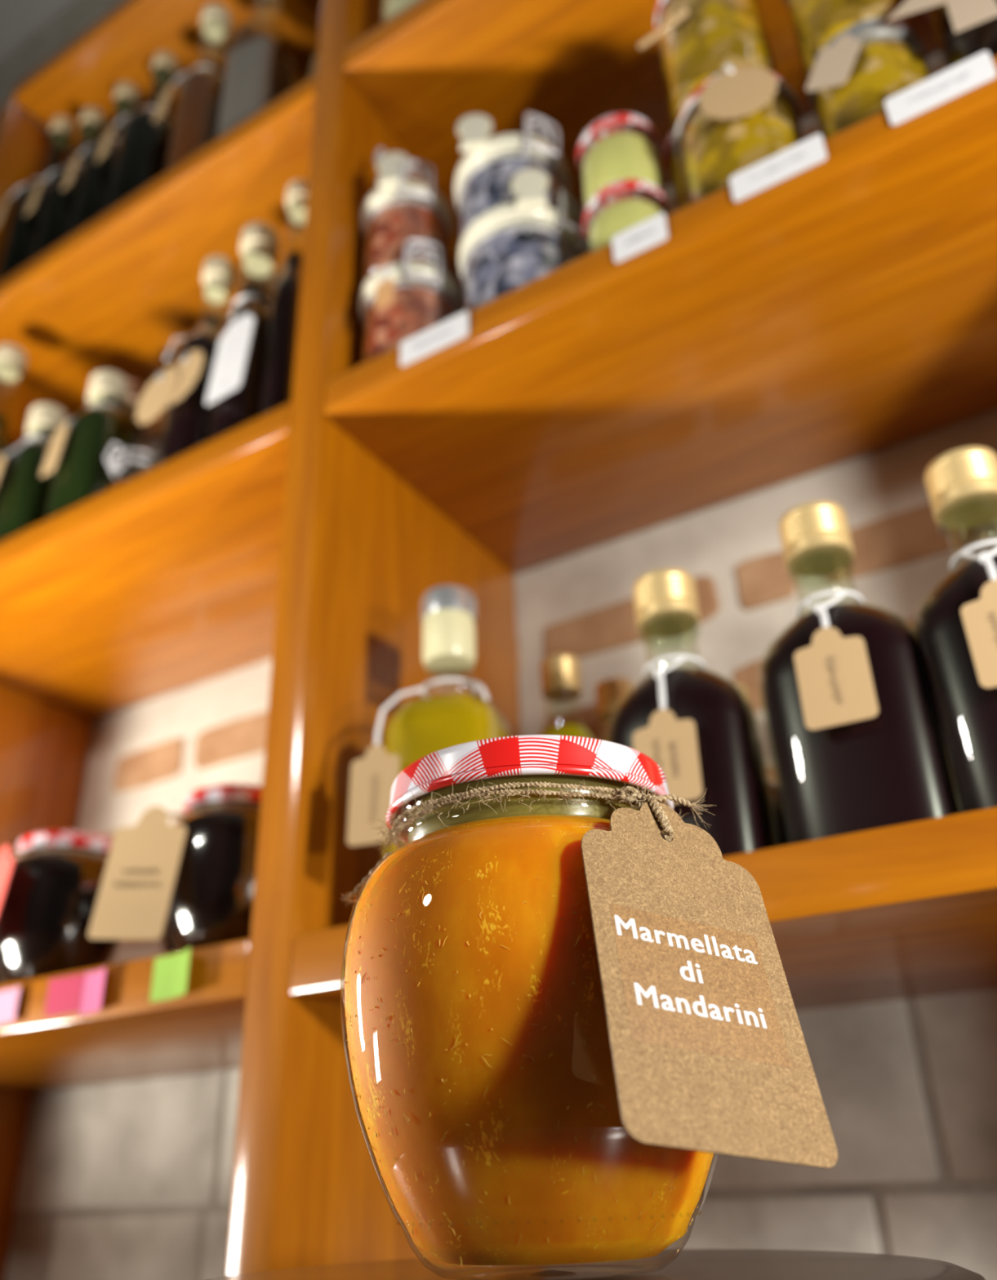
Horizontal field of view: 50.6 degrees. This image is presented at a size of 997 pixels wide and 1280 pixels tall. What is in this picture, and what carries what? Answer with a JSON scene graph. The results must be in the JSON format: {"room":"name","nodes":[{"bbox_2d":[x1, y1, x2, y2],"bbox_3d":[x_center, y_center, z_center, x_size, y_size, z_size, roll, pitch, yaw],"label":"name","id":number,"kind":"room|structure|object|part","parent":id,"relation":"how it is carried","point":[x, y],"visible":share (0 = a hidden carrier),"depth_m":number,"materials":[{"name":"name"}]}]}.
{"room":"shop","nodes":[
{"label":"shop","id":0,"kind":"room"},
{"bbox_2d":[0,0,73,59],"bbox_3d":[-0.653,-1.790,0.548,4.000,0.050,2.570,-17,-31,27],"label":"ceiling","id":1,"kind":"structure","parent":0,"point":[19,19],"depth_m":1.84,"materials":[{"name":"grey paint"}]},
{"bbox_2d":[0,0,996,1279],"bbox_3d":[0.029,-0.108,0.844,4.000,2.700,0.078,-17,-31,27],"label":"wall","id":2,"kind":"structure","parent":0,"point":[126,1180],"depth_m":0.69,"materials":[{"name":"brick"}]},
{"bbox_3d":[-0.567,0.647,-0.723,4.000,0.050,2.570,-17,-31,27],"label":"floor","id":3,"kind":"structure","parent":0,"visible":0},
{"bbox_2d":[0,0,996,1279],"bbox_3d":[-0.037,0.057,0.615,0.973,2.200,0.220,-17,-31,27],"label":"shelving unit","id":4,"kind":"object","parent":3,"relation":"on","point":[842,308],"visible":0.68,"depth_m":0.63,"materials":[{"name":"brown wood"}]},
{"bbox_2d":[0,857,14,984],"bbox_3d":[-0.327,0.185,0.659,0.080,0.088,0.080,-17,-31,27],"label":"jar","id":5,"kind":"object","parent":4,"relation":"on","point":[2,980],"visible":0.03,"depth_m":0.64,"materials":[{"name":"clear glass"}]},
{"bbox_2d":[0,986,20,1024],"bbox_3d":[-0.263,0.194,0.556,0.033,0.018,0.001,-20,-33,31],"label":"sticky note","id":6,"kind":"object","parent":4,"relation":"attached to","point":[8,997],"visible":1,"depth_m":0.55,"materials":[{"name":"pink paper"}]},
{"bbox_2d":[0,343,26,494],"bbox_3d":[-0.431,-0.145,0.885,0.048,0.254,0.048,-17,-31,27],"label":"bottle","id":7,"kind":"object","parent":4,"relation":"on","point":[13,360],"visible":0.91,"depth_m":0.93,"materials":[{"name":"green glass"}]},
{"bbox_3d":[-0.431,-0.135,0.880,0.048,0.231,0.048,-17,-31,27],"label":"glass","id":8,"kind":"part","parent":7,"relation":"part of","materials":[{"name":"glass"}]},
{"bbox_2d":[0,403,67,542],"bbox_3d":[-0.365,-0.120,0.820,0.050,0.146,0.047,-17,-31,27],"label":"bottle","id":9,"kind":"object","parent":4,"relation":"on","point":[24,496],"visible":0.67,"depth_m":0.81,"materials":[{"name":"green glass"}]},
{"bbox_3d":[-0.362,-0.112,0.820,0.048,0.132,0.039,-17,-31,27],"label":"glass","id":10,"kind":"part","parent":9,"relation":"part of","materials":[{"name":"green glass"}]},
{"bbox_2d":[0,115,75,281],"bbox_3d":[-0.455,-0.422,1.039,0.061,0.272,0.050,20,-35,-36],"label":"bottle","id":11,"kind":"object","parent":4,"relation":"on","point":[17,251],"visible":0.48,"depth_m":1.01,"materials":[{"name":"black glass"}]},
{"bbox_3d":[-0.436,0.317,0.759,0.025,1.897,0.220,-17,-31,27],"label":"panel","id":12,"kind":"part","parent":4,"relation":"part of","materials":[{"name":"brown wood"}]},
{"bbox_2d":[0,830,124,984],"bbox_3d":[-0.261,0.162,0.619,0.080,0.088,0.090,-17,-31,27],"label":"jar","id":13,"kind":"object","parent":4,"relation":"on","point":[49,892],"visible":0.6,"depth_m":0.59,"materials":[{"name":"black glass"}]},
{"bbox_3d":[-0.260,0.129,0.641,0.062,0.010,0.062,-6,-28,7],"label":"lid","id":14,"kind":"part","parent":13,"relation":"part of","materials":[{"name":"red metal"}]},
{"bbox_2d":[44,973,84,1017],"bbox_3d":[-0.220,0.180,0.535,0.028,0.018,0.001,-17,-31,27],"label":"sticky note","id":15,"kind":"object","parent":4,"relation":"attached to","point":[64,994],"visible":1,"depth_m":0.54,"materials":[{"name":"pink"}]},
{"bbox_2d":[24,106,105,261],"bbox_3d":[-0.411,-0.423,1.013,0.057,0.248,0.055,-17,-31,27],"label":"bottle","id":16,"kind":"object","parent":4,"relation":"on","point":[58,206],"visible":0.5,"depth_m":0.98,"materials":[{"name":"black glass"}]},
{"bbox_2d":[40,369,140,520],"bbox_3d":[-0.303,-0.138,0.790,0.057,0.147,0.051,-17,-31,27],"label":"bottle","id":17,"kind":"object","parent":4,"relation":"on","point":[77,450],"visible":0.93,"depth_m":0.77,"materials":[{"name":"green glass"}]},
{"bbox_2d":[79,967,106,1014],"bbox_3d":[-0.200,0.174,0.523,0.021,0.020,0.002,-25,-35,37],"label":"sticky note","id":18,"kind":"object","parent":4,"relation":"attached to","point":[93,985],"visible":1,"depth_m":0.52,"materials":[{"name":"pink paper"}]},
{"bbox_2d":[61,81,139,237],"bbox_3d":[-0.367,-0.436,0.990,0.055,0.248,0.055,-17,-31,27],"label":"bottle","id":19,"kind":"object","parent":4,"relation":"on","point":[90,202],"visible":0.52,"depth_m":0.96,"materials":[{"name":"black glass"}]},
{"bbox_3d":[-0.241,0.247,0.661,0.433,0.026,0.218,-17,-31,27],"label":"shelf","id":20,"kind":"part","parent":4,"relation":"part of","materials":[{"name":"brown wood"}]},
{"bbox_2d":[104,441,160,490],"bbox_3d":[-0.256,-0.113,0.737,0.039,0.050,0.044,-17,-31,27],"label":"string","id":21,"kind":"object","parent":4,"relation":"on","point":[120,464],"visible":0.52,"depth_m":0.73,"materials":[{"name":"white fabric"}]},
{"bbox_2d":[122,378,146,477],"bbox_3d":[-0.332,-0.126,0.905,0.041,0.232,0.033,-17,-31,27],"label":"bottle","id":22,"kind":"object","parent":4,"relation":"on","point":[136,388],"visible":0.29,"depth_m":0.94,"materials":[{"name":"clear glass"}]},
{"bbox_2d":[95,50,177,213],"bbox_3d":[-0.324,-0.452,0.968,0.061,0.252,0.059,-17,-31,27],"label":"bottle","id":23,"kind":"object","parent":4,"relation":"on","point":[140,158],"visible":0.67,"depth_m":0.94,"materials":[{"name":"green glass"}]},
{"bbox_3d":[-0.251,-0.035,0.808,0.433,0.023,0.218,-17,-31,27],"label":"shelf","id":24,"kind":"part","parent":4,"relation":"part of","materials":[{"name":"brown wood"}]},
{"bbox_3d":[-0.261,-0.308,0.951,0.433,0.022,0.218,-17,-31,27],"label":"shelf","id":25,"kind":"part","parent":4,"relation":"part of","materials":[{"name":"brown wood"}]},
{"bbox_2d":[159,917,180,955],"bbox_3d":[-0.169,0.172,0.632,0.067,0.076,0.067,-17,-31,27],"label":"jar","id":26,"kind":"object","parent":4,"relation":"on","point":[168,948],"visible":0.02,"depth_m":0.61,"materials":[{"name":"clear glass"}]},
{"bbox_2d":[149,946,191,1002],"bbox_3d":[-0.154,0.158,0.498,0.032,0.020,0.003,-25,-36,37],"label":"sticky note","id":27,"kind":"object","parent":4,"relation":"attached to","point":[170,975],"visible":1,"depth_m":0.50,"materials":[{"name":"green paper"}]},
{"bbox_2d":[87,783,262,951],"bbox_3d":[-0.145,0.125,0.556,0.080,0.088,0.097,-17,-31,27],"label":"jar","id":28,"kind":"object","parent":4,"relation":"on","point":[197,873],"visible":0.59,"depth_m":0.53,"materials":[{"name":"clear glass"}]},
{"bbox_3d":[-0.141,0.130,0.562,0.080,0.085,0.080,-17,-31,27],"label":"glass","id":29,"kind":"part","parent":28,"relation":"part of","materials":[{"name":"black glass"}]},
{"bbox_3d":[-0.142,0.093,0.581,0.062,0.010,0.062,-6,-28,7],"label":"lid","id":30,"kind":"part","parent":28,"relation":"part of","materials":[{"name":"red metal"}]},
{"bbox_2d":[134,255,234,466],"bbox_3d":[-0.219,-0.194,0.769,0.073,0.221,0.055,-17,-31,27],"label":"bottle","id":31,"kind":"object","parent":4,"relation":"on","point":[184,386],"visible":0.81,"depth_m":0.74,"materials":[{"name":"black glass"}]},
{"bbox_3d":[-0.213,-0.181,0.763,0.048,0.191,0.048,-17,-31,27],"label":"glass","id":32,"kind":"part","parent":31,"relation":"part of","materials":[{"name":"black glass"}]},
{"bbox_2d":[152,2,231,173],"bbox_3d":[-0.266,-0.476,0.931,0.057,0.258,0.045,18,-34,-33],"label":"bottle","id":33,"kind":"object","parent":4,"relation":"on","point":[197,113],"visible":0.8,"depth_m":0.91,"materials":[{"name":"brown glass"}]},
{"bbox_2d":[204,222,279,440],"bbox_3d":[-0.175,-0.210,0.744,0.050,0.224,0.049,-17,-31,27],"label":"bottle","id":34,"kind":"object","parent":4,"relation":"on","point":[234,388],"visible":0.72,"depth_m":0.72,"materials":[{"name":"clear glass"}]},
{"bbox_2d":[213,0,294,140],"bbox_3d":[-0.207,-0.501,0.918,0.048,0.286,0.048,-13,-29,19],"label":"bottle","id":35,"kind":"object","parent":4,"relation":"on","point":[257,74],"visible":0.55,"depth_m":0.88,"materials":[{"name":"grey glass"}]},
{"bbox_2d":[258,179,308,416],"bbox_3d":[-0.143,-0.229,0.736,0.033,0.246,0.033,-17,-31,27],"label":"bottle","id":36,"kind":"object","parent":4,"relation":"on","point":[282,330],"visible":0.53,"depth_m":0.71,"materials":[{"name":"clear glass"}]},
{"bbox_3d":[-0.143,-0.218,0.730,0.033,0.222,0.033,-17,-31,27],"label":"glass","id":37,"kind":"part","parent":36,"relation":"part of","materials":[{"name":"black glass"}]},
{"bbox_2d":[308,52,318,78],"bbox_3d":[-0.127,-0.495,0.907,0.054,0.260,0.045,21,-35,-37],"label":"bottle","id":38,"kind":"object","parent":4,"relation":"on","point":[313,68],"visible":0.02,"depth_m":0.90,"materials":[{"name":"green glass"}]},
{"bbox_2d":[380,0,417,24],"bbox_3d":[-0.063,-0.466,0.792,0.050,0.082,0.050,-17,-31,27],"label":"jar","id":39,"kind":"object","parent":4,"relation":"on","point":[389,8],"visible":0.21,"depth_m":0.77,"materials":[{"name":"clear glass"}]},
{"bbox_3d":[-0.063,-0.465,0.792,0.050,0.080,0.050,-17,-31,27],"label":"glass","id":40,"kind":"part","parent":39,"relation":"part of","materials":[{"name":"clear glass"}]},
{"bbox_2d":[360,238,463,363],"bbox_3d":[-0.054,-0.191,0.655,0.068,0.094,0.070,-17,-31,27],"label":"jar","id":41,"kind":"object","parent":4,"relation":"on","point":[399,301],"visible":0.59,"depth_m":0.64,"materials":[{"name":"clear glass"}]},
{"bbox_2d":[361,151,453,287],"bbox_3d":[-0.061,-0.266,0.697,0.064,0.098,0.067,-17,-31,27],"label":"jar","id":42,"kind":"object","parent":41,"relation":"on","point":[401,210],"visible":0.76,"depth_m":0.68,"materials":[{"name":"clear glass"}]},
{"bbox_2d":[373,146,384,182],"bbox_3d":[-0.080,-0.317,0.708,0.016,0.053,0.017,-17,-31,27],"label":"clip","id":43,"kind":"object","parent":42,"relation":"on","point":[379,153],"visible":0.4,"depth_m":0.72,"materials":[{"name":"silver metal"}]},
{"bbox_3d":[-0.060,-0.249,0.692,0.057,0.064,0.057,-17,-31,27],"label":"glass","id":44,"kind":"part","parent":42,"relation":"part of","materials":[{"name":"glass"}]},
{"bbox_3d":[-0.062,-0.292,0.714,0.061,0.035,0.061,13,-31,-27],"label":"lid","id":45,"kind":"part","parent":42,"relation":"part of","materials":[{"name":"white fabric"}]},
{"bbox_3d":[-0.054,-0.179,0.653,0.061,0.070,0.061,-17,-31,27],"label":"glass","id":46,"kind":"part","parent":41,"relation":"part of","materials":[{"name":"glass"}]},
{"bbox_3d":[-0.055,-0.214,0.671,0.065,0.013,0.065,-17,-31,27],"label":"lid","id":47,"kind":"part","parent":41,"relation":"part of","materials":[{"name":"beige plastic"}]},
{"bbox_2d":[346,585,511,854],"bbox_3d":[-0.028,0.052,0.508,0.066,0.169,0.063,-10,-29,14],"label":"oil bottle","id":48,"kind":"object","parent":4,"relation":"on","point":[421,727],"visible":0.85,"depth_m":0.49,"materials":[{"name":"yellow glass"}]},
{"bbox_3d":[-0.023,0.066,0.503,0.057,0.140,0.057,-10,-29,14],"label":"glass","id":49,"kind":"part","parent":48,"relation":"part of","materials":[{"name":"yellow glass"}]},
{"bbox_2d":[400,311,468,366],"bbox_3d":[-0.036,-0.166,0.581,0.045,0.018,0.001,-17,-31,27],"label":"label","id":50,"kind":"object","parent":4,"relation":"attached to","point":[455,328],"visible":1,"depth_m":0.58,"materials":[{"name":"white paper"}]},
{"bbox_2d":[458,168,590,311],"bbox_3d":[0.014,-0.214,0.622,0.074,0.100,0.081,3,-28,-10],"label":"jar","id":51,"kind":"object","parent":4,"relation":"on","point":[508,247],"visible":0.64,"depth_m":0.60,"materials":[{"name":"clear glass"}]},
{"bbox_2d":[454,112,570,244],"bbox_3d":[0.009,-0.276,0.658,0.073,0.082,0.076,-8,-28,12],"label":"jar","id":52,"kind":"object","parent":51,"relation":"on","point":[482,180],"visible":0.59,"depth_m":0.63,"materials":[{"name":"clear glass"}]},
{"bbox_3d":[0.009,-0.296,0.670,0.073,0.035,0.073,-3,-28,2],"label":"lid","id":53,"kind":"part","parent":52,"relation":"part of","materials":[{"name":"white fabric"}]},
{"bbox_3d":[0.010,-0.260,0.651,0.068,0.048,0.068,-17,-31,27],"label":"glass","id":54,"kind":"part","parent":52,"relation":"part of","materials":[{"name":"glass"}]},
{"bbox_3d":[0.013,-0.242,0.640,0.074,0.035,0.074,-17,-31,27],"label":"lid","id":55,"kind":"part","parent":51,"relation":"part of","materials":[{"name":"white fabric"}]},
{"bbox_3d":[0.014,-0.198,0.617,0.069,0.067,0.069,-17,-31,27],"label":"glass","id":56,"kind":"part","parent":51,"relation":"part of","materials":[{"name":"clear glass"}]},
{"bbox_2d":[539,653,594,737],"bbox_3d":[0.036,0.080,0.547,0.043,0.152,0.043,-17,-31,27],"label":"oil bottle","id":57,"kind":"object","parent":4,"relation":"on","point":[560,673],"visible":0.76,"depth_m":0.57,"materials":[{"name":"gold glass"}]},
{"bbox_3d":[0.037,0.086,0.544,0.043,0.138,0.043,-17,-31,27],"label":"glass","id":58,"kind":"part","parent":57,"relation":"part of","materials":[{"name":"yellow glass"}]},
{"bbox_2d":[595,677,634,739],"bbox_3d":[0.068,0.091,0.566,0.043,0.148,0.043,-17,-31,27],"label":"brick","id":59,"kind":"object","parent":4,"relation":"on","point":[609,693],"visible":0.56,"depth_m":0.59,"materials":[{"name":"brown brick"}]},
{"bbox_2d":[582,178,671,253],"bbox_3d":[0.072,-0.214,0.575,0.048,0.053,0.048,-17,-31,27],"label":"jar","id":60,"kind":"object","parent":4,"relation":"on","point":[619,206],"visible":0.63,"depth_m":0.56,"materials":[{"name":"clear glass"}]},
{"bbox_2d":[576,113,666,213],"bbox_3d":[0.070,-0.262,0.599,0.048,0.054,0.048,-17,-31,27],"label":"jar","id":61,"kind":"object","parent":60,"relation":"on","point":[616,147],"visible":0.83,"depth_m":0.58,"materials":[{"name":"clear glass"}]},
{"bbox_3d":[0.069,-0.282,0.610,0.048,0.008,0.048,-6,-28,7],"label":"lid","id":62,"kind":"part","parent":61,"relation":"part of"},
{"bbox_3d":[0.072,-0.213,0.574,0.046,0.050,0.046,-17,-31,27],"label":"glass","id":63,"kind":"part","parent":60,"relation":"part of","materials":[{"name":"glass"}]},
{"bbox_2d":[611,213,667,262],"bbox_3d":[0.070,-0.200,0.525,0.029,0.018,0.001,-17,-31,27],"label":"label","id":64,"kind":"object","parent":4,"relation":"attached to","point":[644,235],"visible":1,"depth_m":0.53,"materials":[{"name":"white paper"}]},
{"bbox_3d":[0.143,-0.440,0.739,0.465,0.026,0.218,-17,-31,27],"label":"shelf","id":65,"kind":"part","parent":4,"relation":"part of","materials":[{"name":"brown wood"}]},
{"bbox_3d":[0.163,0.123,0.446,0.465,0.026,0.218,-17,-31,27],"label":"shelf","id":66,"kind":"part","parent":4,"relation":"part of","materials":[{"name":"brown wood"}]},
{"bbox_3d":[0.153,-0.162,0.595,0.465,0.025,0.218,-17,-31,27],"label":"shelf","id":67,"kind":"part","parent":4,"relation":"part of","materials":[{"name":"brown wood"}]},
{"bbox_2d":[665,129,689,211],"bbox_3d":[0.130,-0.245,0.635,0.045,0.160,0.045,-17,-31,27],"label":"jar","id":68,"kind":"object","parent":4,"relation":"on","point":[672,160],"visible":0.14,"depth_m":0.65,"materials":[{"name":"clear glass"}]},
{"bbox_3d":[0.128,-0.312,0.670,0.045,0.009,0.045,-6,-28,7],"label":"lid","id":69,"kind":"part","parent":68,"relation":"part of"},
{"bbox_3d":[0.131,-0.244,0.634,0.042,0.157,0.042,-17,-31,27],"label":"glass","id":70,"kind":"part","parent":68,"relation":"part of","materials":[{"name":"clear glass"}]},
{"bbox_2d":[604,568,777,856],"bbox_3d":[0.075,0.033,0.444,0.064,0.137,0.045,-17,-31,27],"label":"bottle","id":71,"kind":"object","parent":4,"relation":"on","point":[702,732],"visible":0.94,"depth_m":0.42,"materials":[{"name":"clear glass"}]},
{"bbox_2d":[675,63,804,205],"bbox_3d":[0.130,-0.248,0.558,0.068,0.094,0.074,-17,-31,27],"label":"jar","id":72,"kind":"object","parent":4,"relation":"on","point":[738,118],"visible":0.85,"depth_m":0.54,"materials":[{"name":"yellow glass"}]},
{"bbox_2d":[655,0,777,137],"bbox_3d":[0.126,-0.334,0.609,0.061,0.105,0.061,-17,-31,27],"label":"jar","id":73,"kind":"object","parent":72,"relation":"on","point":[714,34],"visible":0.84,"depth_m":0.58,"materials":[{"name":"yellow glass"}]},
{"bbox_2d":[637,6,688,49],"bbox_3d":[0.093,-0.344,0.594,0.031,0.012,0.004,-17,-31,27],"label":"tag","id":74,"kind":"object","parent":73,"relation":"attached to","point":[683,12],"visible":1,"depth_m":0.59,"materials":[{"name":"brown paper"}]},
{"bbox_3d":[0.124,-0.376,0.630,0.061,0.010,0.061,8,-29,-18],"label":"lid","id":75,"kind":"part","parent":73,"relation":"part of","materials":[{"name":"metal"}]},
{"bbox_3d":[0.131,-0.283,0.580,0.065,0.010,0.065,8,-29,-18],"label":"lid","id":76,"kind":"part","parent":72,"relation":"part of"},
{"bbox_2d":[730,682,791,847],"bbox_3d":[0.114,0.078,0.508,0.064,0.115,0.038,-17,-31,27],"label":"bottle","id":77,"kind":"object","parent":4,"relation":"on","point":[780,837],"visible":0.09,"depth_m":0.48,"materials":[{"name":"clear glass"}]},
{"bbox_2d":[728,133,826,201],"bbox_3d":[0.130,-0.221,0.494,0.045,0.018,0.001,-17,-31,27],"label":"label","id":78,"kind":"object","parent":4,"relation":"attached to","point":[810,152],"visible":1,"depth_m":0.49,"materials":[{"name":"white paper"}]},
{"bbox_2d":[758,501,963,844],"bbox_3d":[0.134,0.011,0.415,0.064,0.146,0.045,-17,-31,27],"label":"bottle","id":79,"kind":"object","parent":4,"relation":"on","point":[856,745],"visible":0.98,"depth_m":0.39,"materials":[{"name":"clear glass"}]},
{"bbox_2d":[805,17,932,139],"bbox_3d":[0.188,-0.260,0.522,0.057,0.078,0.059,-17,-31,27],"label":"jar","id":80,"kind":"object","parent":4,"relation":"on","point":[869,62],"visible":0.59,"depth_m":0.51,"materials":[{"name":"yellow glass"}]},
{"bbox_2d":[784,0,910,84],"bbox_3d":[0.185,-0.333,0.562,0.054,0.090,0.054,-17,-31,27],"label":"jar","id":81,"kind":"object","parent":80,"relation":"on","point":[815,22],"visible":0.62,"depth_m":0.54,"materials":[{"name":"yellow glass"}]},
{"bbox_2d":[884,51,996,125],"bbox_3d":[0.193,-0.241,0.461,0.044,0.018,0.001,-17,-31,27],"label":"label","id":82,"kind":"object","parent":4,"relation":"attached to","point":[971,73],"visible":1,"depth_m":0.46,"materials":[{"name":"white paper"}]},
{"bbox_2d":[888,0,996,70],"bbox_3d":[0.233,-0.286,0.505,0.072,0.105,0.062,-17,-31,27],"label":"jar","id":83,"kind":"object","parent":4,"relation":"on","point":[964,29],"visible":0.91,"depth_m":0.49,"materials":[{"name":"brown glass"}]},
{"bbox_3d":[0.240,-0.329,0.526,0.055,0.010,0.055,-6,-28,7],"label":"lid","id":84,"kind":"part","parent":83,"relation":"part of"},
{"bbox_3d":[0.242,-0.285,0.503,0.055,0.102,0.055,-17,-31,27],"label":"glass","id":85,"kind":"part","parent":83,"relation":"part of","materials":[{"name":"glass"}]},
{"bbox_2d":[911,446,996,813],"bbox_3d":[0.186,-0.006,0.388,0.064,0.147,0.045,-17,-31,27],"label":"bottle","id":86,"kind":"object","parent":4,"relation":"on","point":[957,624],"visible":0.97,"depth_m":0.38,"materials":[{"name":"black glass"}]},
{"bbox_3d":[0.188,-0.001,0.388,0.064,0.138,0.038,-17,-31,27],"label":"glass","id":87,"kind":"part","parent":86,"relation":"part of","materials":[{"name":"black glass"}]},
{"bbox_2d":[204,1248,985,1279],"bbox_3d":[0.026,0.517,0.039,0.185,0.849,0.185,-17,-31,27],"label":"table","id":88,"kind":"object","parent":3,"relation":"on","point":[691,1264],"visible":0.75,"depth_m":0.24,"materials":[{"name":"grey metal"}]},
{"bbox_2d":[339,734,837,1279],"bbox_3d":[0.013,0.082,0.240,0.092,0.109,0.112,11,-30,-23],"label":"jam jar","id":89,"kind":"object","parent":88,"relation":"on","point":[563,997],"visible":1,"depth_m":0.21,"materials":[{"name":"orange glass"}]},
{"bbox_3d":[0.008,0.042,0.271,0.073,0.010,0.073,-3,-28,1],"label":"lid","id":90,"kind":"part","parent":89,"relation":"part of","materials":[{"name":"red metal"}]},
{"bbox_3d":[0.009,0.087,0.247,0.092,0.106,0.092,-17,-31,27],"label":"glass","id":91,"kind":"part","parent":89,"relation":"part of","materials":[{"name":"glass"}]}
]}

